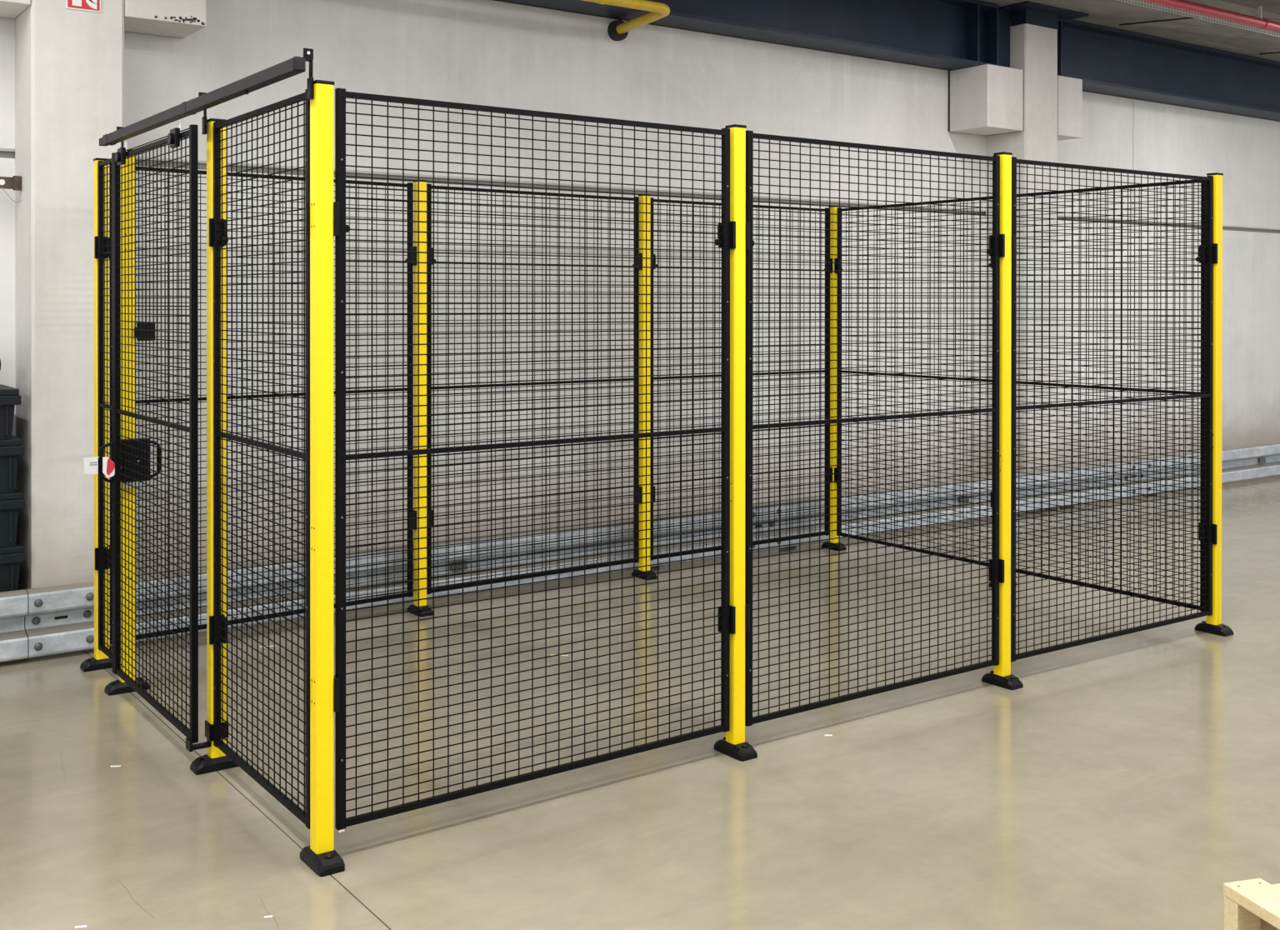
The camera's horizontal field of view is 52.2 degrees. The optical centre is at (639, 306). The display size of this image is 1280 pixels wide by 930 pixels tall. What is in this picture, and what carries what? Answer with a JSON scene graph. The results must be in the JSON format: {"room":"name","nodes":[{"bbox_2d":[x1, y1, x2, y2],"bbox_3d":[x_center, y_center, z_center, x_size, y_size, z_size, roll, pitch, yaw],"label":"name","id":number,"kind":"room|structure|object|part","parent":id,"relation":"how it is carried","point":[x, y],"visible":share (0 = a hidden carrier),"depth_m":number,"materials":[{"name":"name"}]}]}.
{"room":"factory floor","nodes":[
{"label":"factory floor","id":0,"kind":"room"},
{"bbox_2d":[111,120,198,743],"bbox_3d":[-1.892,0.429,5.015,0.052,2.201,1.095,0,0,-36],"label":"sliding door","id":1,"kind":"structure","parent":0,"point":[118,158],"depth_m":5.13,"materials":[{"name":"black metal"}]},
{"bbox_2d":[97,437,160,482],"bbox_3d":[-2.151,0.647,5.503,0.257,0.180,0.050,0,0,-36],"label":"door lock","id":2,"kind":"object","parent":1,"relation":"attached to","point":[110,444],"visible":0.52,"depth_m":5.49,"materials":[{"name":"black plastic"}]},
{"bbox_2d":[83,456,99,474],"bbox_3d":[-2.265,0.656,5.396,0.012,0.072,0.066,0,0,43],"label":"tag","id":3,"kind":"object","parent":2,"relation":"hanging from","point":[91,464],"visible":1,"depth_m":5.39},
{"bbox_3d":[-2.225,0.647,5.443,0.066,0.176,0.013,0,0,-36],"label":"loop handle","id":4,"kind":"part","parent":2,"relation":"part of","materials":[{"name":"black plastic"}]},
{"bbox_2d":[102,456,121,478],"bbox_3d":[-2.189,0.665,5.420,0.014,0.088,0.079,0,0,44],"label":"tag","id":5,"kind":"object","parent":2,"relation":"hanging from","point":[108,466],"visible":0.99,"depth_m":5.41,"materials":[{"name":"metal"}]},
{"bbox_2d":[106,457,114,475],"bbox_3d":[-2.192,0.661,5.415,0.040,0.076,0.001,0,0,-36],"label":"print","id":6,"kind":"object","parent":5,"relation":"attached to","point":[110,464],"depth_m":5.41},
{"bbox_3d":[-2.195,0.646,5.473,0.048,0.162,0.032,0,0,-36],"label":"plate","id":7,"kind":"part","parent":2,"relation":"part of","materials":[{"name":"black plastic"}]},
{"bbox_3d":[-2.070,0.647,5.560,0.060,0.164,0.013,0,0,-36],"label":"loop handle","id":8,"kind":"part","parent":2,"relation":"part of","materials":[{"name":"black plastic"}]},
{"bbox_3d":[-1.880,0.434,5.024,0.017,0.015,1.043,0,0,-36],"label":"frame rail","id":9,"kind":"part","parent":1,"relation":"part of","materials":[{"name":"black metal"}]},
{"bbox_3d":[-1.881,1.516,5.028,0.017,0.020,1.043,0,0,-36],"label":"frame rail","id":10,"kind":"part","parent":1,"relation":"part of","materials":[{"name":"black metal"}]},
{"bbox_3d":[-1.880,-0.618,5.020,0.017,0.017,1.043,0,0,-36],"label":"frame rail","id":11,"kind":"part","parent":1,"relation":"part of","materials":[{"name":"black metal"}]},
{"bbox_2d":[0,475,1279,929],"bbox_3d":[4.063,1.710,2.891,25.000,0.120,14.600,0,0,-36],"label":"floor","id":12,"kind":"structure","parent":0,"point":[1130,778],"depth_m":4.58,"materials":[{"name":"concrete"}]},
{"bbox_2d":[0,589,27,662],"bbox_3d":[-4.516,1.472,4.827,4.126,0.332,0.164,0,0,-36],"label":"guardrail","id":13,"kind":"object","parent":12,"relation":"on","point":[13,604],"visible":1,"depth_m":5.96,"materials":[{"name":"metal"}]},
{"bbox_2d":[74,925,86,928],"bbox_3d":[-1.482,1.643,3.461,0.030,0.003,0.008,0,0,-11],"label":"paper scrap","id":14,"kind":"object","parent":12,"relation":"on","point":[85,926],"visible":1,"depth_m":3.46,"materials":[{"name":"white paper"}]},
{"bbox_2d":[80,157,112,671],"bbox_3d":[-2.426,0.482,5.904,0.174,2.307,0.129,0,0,-36],"label":"fence post","id":15,"kind":"object","parent":12,"relation":"on","point":[100,661],"visible":0.49,"depth_m":5.90,"materials":[{"name":"yellow metal"}]},
{"bbox_2d":[97,158,111,659],"bbox_3d":[-2.329,0.444,5.736,0.022,2.197,0.351,0,0,-36],"label":"mesh panel","id":16,"kind":"object","parent":15,"relation":"attached to","point":[102,405],"visible":0.6,"depth_m":5.85,"materials":[{"name":"black metal"}]},
{"bbox_3d":[-2.328,-0.638,5.733,0.017,0.017,0.297,0,0,-36],"label":"frame rail","id":17,"kind":"part","parent":16,"relation":"part of","materials":[{"name":"black metal"}]},
{"bbox_3d":[-2.328,0.440,5.737,0.017,0.015,0.297,0,0,-36],"label":"frame rail","id":18,"kind":"part","parent":16,"relation":"part of","materials":[{"name":"black metal"}]},
{"bbox_3d":[-2.329,1.528,5.741,0.017,0.020,0.297,0,0,-36],"label":"frame rail","id":19,"kind":"part","parent":16,"relation":"part of","materials":[{"name":"metal"}]},
{"bbox_3d":[-2.393,-0.267,5.859,0.018,0.074,0.024,0,0,-36],"label":"latch knob","id":20,"kind":"part","parent":15,"relation":"part of","materials":[{"name":"black plastic"}]},
{"bbox_2d":[109,164,413,644],"bbox_3d":[-1.813,0.441,6.446,1.556,2.197,0.023,0,0,-39],"label":"mesh panel","id":21,"kind":"object","parent":15,"relation":"attached to","point":[409,186],"visible":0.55,"depth_m":6.54,"materials":[{"name":"black metal"}]},
{"bbox_3d":[-1.813,0.438,6.446,1.502,0.015,0.017,0,0,-39],"label":"frame rail","id":22,"kind":"part","parent":21,"relation":"part of","materials":[{"name":"black metal"}]},
{"bbox_3d":[-1.814,1.526,6.450,1.502,0.020,0.017,0,0,-39],"label":"frame rail","id":23,"kind":"part","parent":21,"relation":"part of","materials":[{"name":"black metal"}]},
{"bbox_3d":[-1.812,-0.641,6.442,1.502,0.017,0.017,0,0,-39],"label":"frame rail","id":24,"kind":"part","parent":21,"relation":"part of","materials":[{"name":"black metal"}]},
{"bbox_2d":[0,0,206,648],"bbox_3d":[-2.812,-0.377,6.438,1.220,4.020,0.402,0,0,-36],"label":"concrete pillar","id":25,"kind":"structure","parent":12,"relation":"on","point":[69,63],"depth_m":6.26,"materials":[{"name":"white concrete"}]},
{"bbox_2d":[0,175,21,202],"bbox_3d":[-3.230,-0.571,6.189,0.556,0.128,0.028,0,0,-36],"label":"bracket","id":26,"kind":"object","parent":25,"relation":"attached to","point":[14,182],"visible":1,"depth_m":6.32,"materials":[{"name":"brown metal"}]},
{"bbox_2d":[0,179,4,184],"bbox_3d":[-3.077,-0.602,6.297,0.028,0.027,0.006,0,0,-36],"label":"washer","id":27,"kind":"object","parent":26,"relation":"in","point":[2,181],"depth_m":6.30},
{"bbox_2d":[65,0,100,12],"bbox_3d":[-2.676,-1.505,6.280,0.157,0.157,0.007,0,0,-36],"label":"fire sign","id":28,"kind":"object","parent":25,"relation":"attached to","point":[84,5],"visible":1,"depth_m":6.28,"materials":[{"name":"red plastic"}]},
{"bbox_2d":[104,149,154,695],"bbox_3d":[-2.192,0.483,5.595,0.192,2.307,0.134,0,0,-36],"label":"fence post","id":29,"kind":"object","parent":12,"relation":"on","point":[117,687],"visible":0.48,"depth_m":5.55,"materials":[{"name":"yellow metal"}]},
{"bbox_2d":[99,47,313,147],"bbox_3d":[-1.634,-0.687,4.707,0.076,0.148,2.284,0,0,-36],"label":"door track","id":30,"kind":"object","parent":29,"relation":"attached to","point":[294,66],"visible":0.91,"depth_m":4.32,"materials":[{"name":"metal"}]},
{"bbox_2d":[185,118,239,774],"bbox_3d":[-1.502,0.487,4.623,0.190,2.307,0.129,0,0,-36],"label":"fence post","id":31,"kind":"object","parent":12,"relation":"on","point":[215,760],"visible":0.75,"depth_m":4.63,"materials":[{"name":"yellow metal"}]},
{"bbox_3d":[-1.548,1.547,4.600,0.065,0.012,0.028,0,0,-36],"label":"guide arm","id":32,"kind":"part","parent":31,"relation":"part of","materials":[{"name":"black plastic"}]},
{"bbox_3d":[-1.459,-0.261,4.587,0.018,0.074,0.024,0,0,-35],"label":"latch knob","id":33,"kind":"part","parent":31,"relation":"part of","materials":[{"name":"black plastic"}]},
{"bbox_2d":[300,80,350,877],"bbox_3d":[-0.919,0.490,3.865,0.129,2.307,0.173,0,0,-36],"label":"fence post","id":34,"kind":"object","parent":12,"relation":"on","point":[322,213],"visible":1,"depth_m":3.83,"materials":[{"name":"yellow metal"}]},
{"bbox_2d":[213,89,309,829],"bbox_3d":[-1.235,0.450,4.240,0.022,2.197,0.900,0,0,-35],"label":"mesh panel","id":35,"kind":"object","parent":34,"relation":"attached to","point":[304,817],"visible":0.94,"depth_m":4.26,"materials":[{"name":"black metal"}]},
{"bbox_3d":[-1.235,0.446,4.240,0.017,0.015,0.846,0,0,-35],"label":"frame rail","id":36,"kind":"part","parent":35,"relation":"part of","materials":[{"name":"black metal"}]},
{"bbox_3d":[-1.234,-0.632,4.236,0.017,0.017,0.846,0,0,-35],"label":"frame rail","id":37,"kind":"part","parent":35,"relation":"part of","materials":[{"name":"black metal"}]},
{"bbox_3d":[-1.236,1.534,4.244,0.017,0.020,0.846,0,0,-35],"label":"frame rail","id":38,"kind":"part","parent":35,"relation":"part of","materials":[{"name":"black metal"}]},
{"bbox_3d":[-0.879,-0.258,3.897,0.024,0.074,0.018,0,0,-36],"label":"latch knob","id":39,"kind":"part","parent":34,"relation":"part of","materials":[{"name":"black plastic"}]},
{"bbox_2d":[25,508,720,658],"bbox_3d":[-1.088,1.465,7.291,4.310,0.332,0.164,0,0,-36],"label":"guardrail","id":40,"kind":"object","parent":12,"relation":"on","point":[59,619],"visible":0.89,"depth_m":7.00,"materials":[{"name":"metal"}]},
{"bbox_2d":[405,180,436,617],"bbox_3d":[-1.171,0.479,6.954,0.156,2.307,0.175,0,0,2],"label":"fence post","id":41,"kind":"object","parent":12,"relation":"on","point":[427,522],"visible":0.81,"depth_m":6.93,"materials":[{"name":"yellow metal"}]},
{"bbox_3d":[-1.226,-0.270,6.899,0.024,0.074,0.018,0,0,-39],"label":"latch knob","id":42,"kind":"part","parent":41,"relation":"part of","materials":[{"name":"black plastic"}]},
{"bbox_2d":[426,183,639,594],"bbox_3d":[-0.578,0.438,7.419,1.423,2.197,0.022,0,0,-37],"label":"mesh panel","id":43,"kind":"object","parent":41,"relation":"attached to","point":[429,187],"visible":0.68,"depth_m":7.40,"materials":[{"name":"black metal"}]},
{"bbox_3d":[-0.578,0.435,7.418,1.369,0.015,0.017,0,0,-37],"label":"frame rail","id":44,"kind":"part","parent":43,"relation":"part of","materials":[{"name":"black metal"}]},
{"bbox_3d":[-0.578,1.523,7.422,1.369,0.020,0.017,0,0,-37],"label":"frame rail","id":45,"kind":"part","parent":43,"relation":"part of","materials":[{"name":"black metal"}]},
{"bbox_3d":[-0.577,-0.644,7.414,1.369,0.017,0.017,0,0,-37],"label":"frame rail","id":46,"kind":"part","parent":43,"relation":"part of","materials":[{"name":"black metal"}]},
{"bbox_2d":[631,195,657,579],"bbox_3d":[0.027,0.476,7.867,0.178,2.307,0.168,0,0,-36],"label":"fence post","id":47,"kind":"object","parent":12,"relation":"on","point":[638,262],"visible":0.84,"depth_m":7.84,"materials":[{"name":"yellow metal"}]},
{"bbox_3d":[-0.030,-0.272,7.813,0.024,0.074,0.018,0,0,-37],"label":"latch knob","id":48,"kind":"part","parent":47,"relation":"part of","materials":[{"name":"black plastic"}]},
{"bbox_2d":[714,124,757,761],"bbox_3d":[0.351,0.488,4.797,0.158,2.307,0.174,0,0,3],"label":"fence post","id":49,"kind":"object","parent":12,"relation":"on","point":[733,745],"visible":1,"depth_m":4.77,"materials":[{"name":"yellow metal"}]},
{"bbox_2d":[335,87,729,832],"bbox_3d":[-0.288,0.454,4.316,1.517,2.205,0.023,0,0,-36],"label":"mesh panel","id":50,"kind":"object","parent":49,"relation":"attached to","point":[342,822],"visible":1,"depth_m":4.21,"materials":[{"name":"black metal"}]},
{"bbox_3d":[-0.288,0.447,4.316,1.463,0.015,0.017,0,0,-36],"label":"frame rail","id":51,"kind":"part","parent":50,"relation":"part of","materials":[{"name":"black metal"}]},
{"bbox_3d":[-0.289,1.534,4.320,1.463,0.020,0.017,0,0,-36],"label":"frame rail","id":52,"kind":"part","parent":50,"relation":"part of","materials":[{"name":"black metal"}]},
{"bbox_3d":[-0.288,-0.632,4.312,1.463,0.017,0.017,0,0,-36],"label":"frame rail","id":53,"kind":"part","parent":50,"relation":"part of","materials":[{"name":"black metal"}]},
{"bbox_3d":[0.286,-0.261,4.754,0.024,0.074,0.018,0,0,-36],"label":"latch knob","id":54,"kind":"part","parent":49,"relation":"part of","materials":[{"name":"black plastic"}]},
{"bbox_2d":[745,130,999,726],"bbox_3d":[0.967,0.447,5.224,1.416,2.197,0.022,0,0,-35],"label":"mesh panel","id":55,"kind":"object","parent":49,"relation":"attached to","point":[750,720],"visible":1,"depth_m":5.16,"materials":[{"name":"black metal"}]},
{"bbox_3d":[0.967,0.444,5.224,1.362,0.015,0.017,0,0,-35],"label":"frame rail","id":56,"kind":"part","parent":55,"relation":"part of","materials":[{"name":"black metal"}]},
{"bbox_3d":[0.966,1.532,5.228,1.362,0.020,0.017,0,0,-35],"label":"frame rail","id":57,"kind":"part","parent":55,"relation":"part of","materials":[{"name":"black metal"}]},
{"bbox_3d":[0.968,-0.635,5.220,1.362,0.017,0.017,0,0,-35],"label":"frame rail","id":58,"kind":"part","parent":55,"relation":"part of","materials":[{"name":"black metal"}]},
{"bbox_2d":[821,206,846,550],"bbox_3d":[1.287,0.473,8.770,0.129,2.307,0.173,0,0,-36],"label":"fence post","id":59,"kind":"object","parent":12,"relation":"on","point":[833,226],"visible":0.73,"depth_m":8.76,"materials":[{"name":"yellow metal"}]},
{"bbox_2d":[650,197,829,560],"bbox_3d":[0.660,0.436,8.335,1.492,2.197,0.022,0,0,-36],"label":"mesh panel","id":60,"kind":"object","parent":59,"relation":"attached to","point":[826,210],"visible":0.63,"depth_m":8.22,"materials":[{"name":"black metal"}]},
{"bbox_3d":[0.660,0.432,8.335,1.438,0.015,0.017,0,0,-36],"label":"frame rail","id":61,"kind":"part","parent":60,"relation":"part of","materials":[{"name":"black metal"}]},
{"bbox_3d":[0.660,1.520,8.339,1.438,0.020,0.017,0,0,-36],"label":"frame rail","id":62,"kind":"part","parent":60,"relation":"part of","materials":[{"name":"black metal"}]},
{"bbox_3d":[0.661,-0.646,8.331,1.438,0.017,0.017,0,0,-36],"label":"frame rail","id":63,"kind":"part","parent":60,"relation":"part of","materials":[{"name":"black metal"}]},
{"bbox_2d":[752,460,1129,552],"bbox_3d":[2.369,1.458,9.775,4.196,0.332,0.164,0,0,-36],"label":"guardrail","id":64,"kind":"object","parent":12,"relation":"on","point":[1109,463],"visible":0.43,"depth_m":9.54,"materials":[{"name":"metal"}]},
{"bbox_2d":[981,151,1023,689],"bbox_3d":[1.573,0.485,5.665,0.174,2.307,0.158,0,0,16],"label":"fence post","id":65,"kind":"object","parent":12,"relation":"on","point":[1001,677],"visible":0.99,"depth_m":5.64,"materials":[{"name":"yellow metal"}]},
{"bbox_3d":[1.507,-0.263,5.624,0.024,0.074,0.018,0,0,-35],"label":"latch knob","id":66,"kind":"part","parent":65,"relation":"part of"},
{"bbox_2d":[1010,156,1213,661],"bbox_3d":[2.235,0.445,6.107,1.508,2.197,0.021,0,0,-34],"label":"mesh panel","id":67,"kind":"object","parent":65,"relation":"attached to","point":[1209,179],"visible":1,"depth_m":6.12,"materials":[{"name":"black metal"}]},
{"bbox_3d":[2.234,1.529,6.111,1.454,0.020,0.017,0,0,-34],"label":"frame rail","id":68,"kind":"part","parent":67,"relation":"part of","materials":[{"name":"black metal"}]},
{"bbox_3d":[2.235,0.441,6.107,1.454,0.015,0.017,0,0,-34],"label":"frame rail","id":69,"kind":"part","parent":67,"relation":"part of","materials":[{"name":"black metal"}]},
{"bbox_3d":[2.236,-0.637,6.103,1.454,0.017,0.017,0,0,-34],"label":"frame rail","id":70,"kind":"part","parent":67,"relation":"part of","materials":[{"name":"black metal"}]},
{"bbox_2d":[988,256,1016,587],"bbox_3d":[2.121,0.478,7.629,0.168,2.307,0.178,0,0,-36],"label":"fence post","id":71,"kind":"object","parent":12,"relation":"on","point":[991,263],"visible":0.09,"depth_m":7.67,"materials":[{"name":"black metal"}]},
{"bbox_2d":[836,195,992,566],"bbox_3d":[1.712,0.437,8.206,0.021,2.197,1.333,0,0,-35],"label":"mesh panel","id":72,"kind":"object","parent":71,"relation":"attached to","point":[907,547],"visible":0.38,"depth_m":8.18,"materials":[{"name":"black metal"}]},
{"bbox_3d":[1.710,1.521,8.210,0.017,0.020,1.279,0,0,-35],"label":"frame rail","id":73,"kind":"part","parent":72,"relation":"part of","materials":[{"name":"black metal"}]},
{"bbox_3d":[1.711,0.433,8.206,0.017,0.015,1.279,0,0,-35],"label":"frame rail","id":74,"kind":"part","parent":72,"relation":"part of","materials":[{"name":"black metal"}]},
{"bbox_3d":[1.712,-0.645,8.202,0.017,0.017,1.279,0,0,-35],"label":"frame rail","id":75,"kind":"part","parent":72,"relation":"part of","materials":[{"name":"black metal"}]},
{"bbox_2d":[948,23,1082,476],"bbox_3d":[3.071,-0.321,10.666,1.202,3.884,0.400,0,0,-36],"label":"concrete pillar","id":76,"kind":"structure","parent":12,"relation":"on","point":[1022,109],"depth_m":10.51,"materials":[{"name":"grey concrete"}]},
{"bbox_2d":[492,0,999,70],"bbox_3d":[0.061,-2.137,8.536,6.620,0.500,0.325,0,0,-36],"label":"steel beam","id":77,"kind":"structure","parent":76,"relation":"on","point":[948,35],"depth_m":9.56,"materials":[{"name":"blue metal"}]},
{"bbox_3d":[2.570,-2.140,10.305,0.018,0.448,0.260,0,0,-36],"label":"plate","id":78,"kind":"part","parent":77,"relation":"part of","materials":[{"name":"blue paint"}]},
{"bbox_3d":[2.756,-2.140,10.439,0.018,0.448,0.260,0,0,-36],"label":"plate","id":79,"kind":"part","parent":77,"relation":"part of","materials":[{"name":"blue paint"}]},
{"bbox_2d":[998,0,1089,67],"bbox_3d":[3.211,-2.145,10.600,0.850,0.502,0.400,0,0,-36],"label":"steel beam","id":80,"kind":"structure","parent":76,"relation":"on","point":[1029,12],"depth_m":10.49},
{"bbox_3d":[3.265,-2.389,10.576,0.790,0.014,0.300,0,0,-36],"label":"head plate","id":81,"kind":"part","parent":80,"relation":"part of","materials":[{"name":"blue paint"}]},
{"bbox_2d":[1057,18,1279,121],"bbox_3d":[6.314,-2.150,13.029,7.300,0.500,0.325,0,0,-36],"label":"steel beam","id":82,"kind":"structure","parent":76,"relation":"on","point":[1108,61],"depth_m":11.87,"materials":[{"name":"blue metal"}]},
{"bbox_3d":[3.414,-2.142,10.912,0.018,0.448,0.260,0,0,-36],"label":"plate","id":83,"kind":"part","parent":82,"relation":"part of","materials":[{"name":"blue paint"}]},
{"bbox_2d":[1122,441,1279,496],"bbox_3d":[5.780,1.451,12.226,4.196,0.332,0.164,0,0,-36],"label":"guardrail","id":84,"kind":"object","parent":12,"relation":"on","point":[1257,461],"visible":0.52,"depth_m":11.86,"materials":[{"name":"metal"}]},
{"bbox_2d":[1195,172,1233,636],"bbox_3d":[2.866,0.483,6.551,0.129,2.307,0.173,0,0,-36],"label":"fence post","id":85,"kind":"object","parent":12,"relation":"on","point":[1213,625],"visible":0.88,"depth_m":6.54,"materials":[{"name":"yellow metal"}]},
{"bbox_2d":[1015,180,1206,611],"bbox_3d":[2.502,0.441,7.094,0.021,2.197,1.230,0,0,-36],"label":"mesh panel","id":86,"kind":"object","parent":85,"relation":"attached to","point":[1176,182],"visible":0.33,"depth_m":6.99,"materials":[{"name":"black metal"}]},
{"bbox_3d":[2.501,1.526,7.098,0.017,0.020,1.176,0,0,-36],"label":"frame rail","id":87,"kind":"part","parent":86,"relation":"part of","materials":[{"name":"black metal"}]},
{"bbox_3d":[2.502,0.438,7.094,0.017,0.015,1.176,0,0,-36],"label":"frame rail","id":88,"kind":"part","parent":86,"relation":"part of","materials":[{"name":"black metal"}]},
{"bbox_3d":[2.503,-0.641,7.090,0.017,0.017,1.176,0,0,-36],"label":"frame rail","id":89,"kind":"part","parent":86,"relation":"part of","materials":[{"name":"black metal"}]},
{"bbox_3d":[2.821,-0.266,6.522,0.024,0.074,0.018,0,0,-34],"label":"latch knob","id":90,"kind":"part","parent":85,"relation":"part of","materials":[{"name":"black plastic"}]},
{"bbox_2d":[1223,878,1279,929],"bbox_3d":[1.654,1.459,2.668,0.600,0.381,0.600,0,0,-16],"label":"wooden pallet","id":91,"kind":"object","parent":12,"relation":"on","point":[1252,904],"visible":1,"depth_m":2.84,"materials":[{"name":"brown wood"}]},
{"bbox_3d":[1.334,1.472,2.867,0.089,0.354,0.043,0,0,-16],"label":"leg","id":92,"kind":"part","parent":91,"relation":"part of","materials":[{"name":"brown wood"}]},
{"bbox_3d":[1.427,1.458,2.611,0.012,0.324,0.493,0,0,-16],"label":"panel","id":93,"kind":"part","parent":91,"relation":"part of","materials":[{"name":"brown wood"}]},
{"bbox_3d":[-3.243,1.503,6.109,0.620,0.262,0.435,0,0,-36],"label":"crate","id":94,"kind":"object","parent":12,"relation":"on","visible":0},
{"bbox_2d":[0,540,26,592],"bbox_3d":[-3.245,1.246,6.106,0.620,0.250,0.435,0,0,-36],"label":"crate","id":95,"kind":"object","parent":94,"relation":"on","point":[11,557],"visible":0.65,"depth_m":6.10,"materials":[{"name":"plastic"}]},
{"bbox_3d":[-3.250,1.136,6.112,0.604,0.030,0.404,0,0,-36],"label":"lid","id":96,"kind":"part","parent":95,"relation":"part of","materials":[{"name":"plastic"}]},
{"bbox_2d":[0,488,24,547],"bbox_3d":[-3.250,0.995,6.102,0.620,0.250,0.435,0,0,-36],"label":"crate","id":97,"kind":"object","parent":95,"relation":"on","point":[10,502],"visible":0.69,"depth_m":6.10,"materials":[{"name":"plastic"}]},
{"bbox_3d":[-3.254,0.885,6.107,0.604,0.030,0.404,0,0,-36],"label":"lid","id":98,"kind":"part","parent":97,"relation":"part of","materials":[{"name":"plastic"}]},
{"bbox_2d":[0,435,24,493],"bbox_3d":[-3.252,0.744,6.100,0.620,0.250,0.435,0,0,-36],"label":"crate","id":99,"kind":"object","parent":97,"relation":"on","point":[10,449],"visible":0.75,"depth_m":6.09,"materials":[{"name":"plastic"}]},
{"bbox_2d":[0,384,20,439],"bbox_3d":[-3.263,0.501,6.091,0.620,0.235,0.435,0,0,-36],"label":"crate","id":100,"kind":"object","parent":99,"relation":"on","point":[10,397],"visible":1,"depth_m":6.09,"materials":[{"name":"plastic"}]},
{"bbox_3d":[-3.267,0.398,6.096,0.604,0.030,0.404,0,0,-36],"label":"lid","id":101,"kind":"part","parent":100,"relation":"part of","materials":[{"name":"plastic"}]},
{"bbox_3d":[-3.256,0.634,6.105,0.604,0.030,0.404,0,0,-36],"label":"lid","id":102,"kind":"part","parent":99,"relation":"part of","materials":[{"name":"plastic"}]},
{"bbox_2d":[0,0,1279,575],"bbox_3d":[-0.136,-0.384,8.729,25.000,4.020,0.204,0,0,-36],"label":"wall","id":103,"kind":"structure","parent":0,"point":[485,52],"depth_m":8.54,"materials":[{"name":"concrete"}]},
{"bbox_3d":[-5.899,-1.574,4.492,7.288,1.615,0.050,0,0,-36],"label":"precast panel","id":104,"kind":"part","parent":103,"relation":"part of","materials":[{"name":"concrete"}]},
{"bbox_3d":[-5.900,0.453,4.500,7.288,2.370,0.050,0,0,-36],"label":"precast panel","id":105,"kind":"part","parent":103,"relation":"part of","materials":[{"name":"concrete"}]},
{"bbox_3d":[0.031,-1.586,8.754,7.293,1.615,0.050,0,0,-36],"label":"precast panel","id":106,"kind":"part","parent":103,"relation":"part of","materials":[{"name":"concrete"}]},
{"bbox_3d":[0.030,0.441,8.761,7.293,2.370,0.050,0,0,-36],"label":"precast panel","id":107,"kind":"part","parent":103,"relation":"part of","materials":[{"name":"concrete"}]},
{"bbox_2d":[581,0,669,40],"bbox_3d":[-1.977,-2.065,6.888,5.068,0.647,0.656,0,0,-36],"label":"gas pipe","id":108,"kind":"object","parent":103,"relation":"attached to","point":[617,30],"visible":1,"depth_m":8.18,"materials":[{"name":"yellow metal"}]},
{"bbox_3d":[5.963,-1.599,13.017,7.293,1.615,0.050,0,0,-36],"label":"precast panel","id":109,"kind":"part","parent":103,"relation":"part of","materials":[{"name":"concrete"}]},
{"bbox_3d":[5.962,0.429,13.024,7.293,2.370,0.050,0,0,-36],"label":"precast panel","id":110,"kind":"part","parent":103,"relation":"part of","materials":[{"name":"concrete"}]},
{"bbox_2d":[978,0,1279,62],"bbox_3d":[4.066,-2.470,2.876,25.000,0.200,14.600,0,0,-36],"label":"ceiling","id":111,"kind":"structure","parent":0,"point":[1110,13],"depth_m":11.00,"materials":[{"name":"grey concrete"}]},
{"bbox_2d":[1117,0,1279,54],"bbox_3d":[5.214,-2.349,11.388,12.000,0.090,0.717,0,0,-36],"label":"pipe","id":112,"kind":"object","parent":111,"relation":"attached to","point":[1192,15],"visible":0.83,"depth_m":10.54,"materials":[{"name":"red metal"}]},
{"bbox_3d":[4.254,-2.345,10.711,0.013,0.064,0.697,0,0,-40],"label":"support rod","id":113,"kind":"part","parent":112,"relation":"part of","materials":[{"name":"black metal"}]},
{"bbox_3d":[6.040,-2.349,11.995,0.013,0.064,0.697,0,0,-40],"label":"support rod","id":114,"kind":"part","parent":112,"relation":"part of","materials":[{"name":"black metal"}]},
{"bbox_2d":[1141,0,1279,32],"bbox_3d":[5.264,-2.309,10.633,12.000,0.175,0.082,0,0,-36],"label":"pipe","id":115,"kind":"object","parent":111,"relation":"hanging from","point":[1263,23],"visible":1,"depth_m":10.04,"materials":[{"name":"red metal"}]}
]}

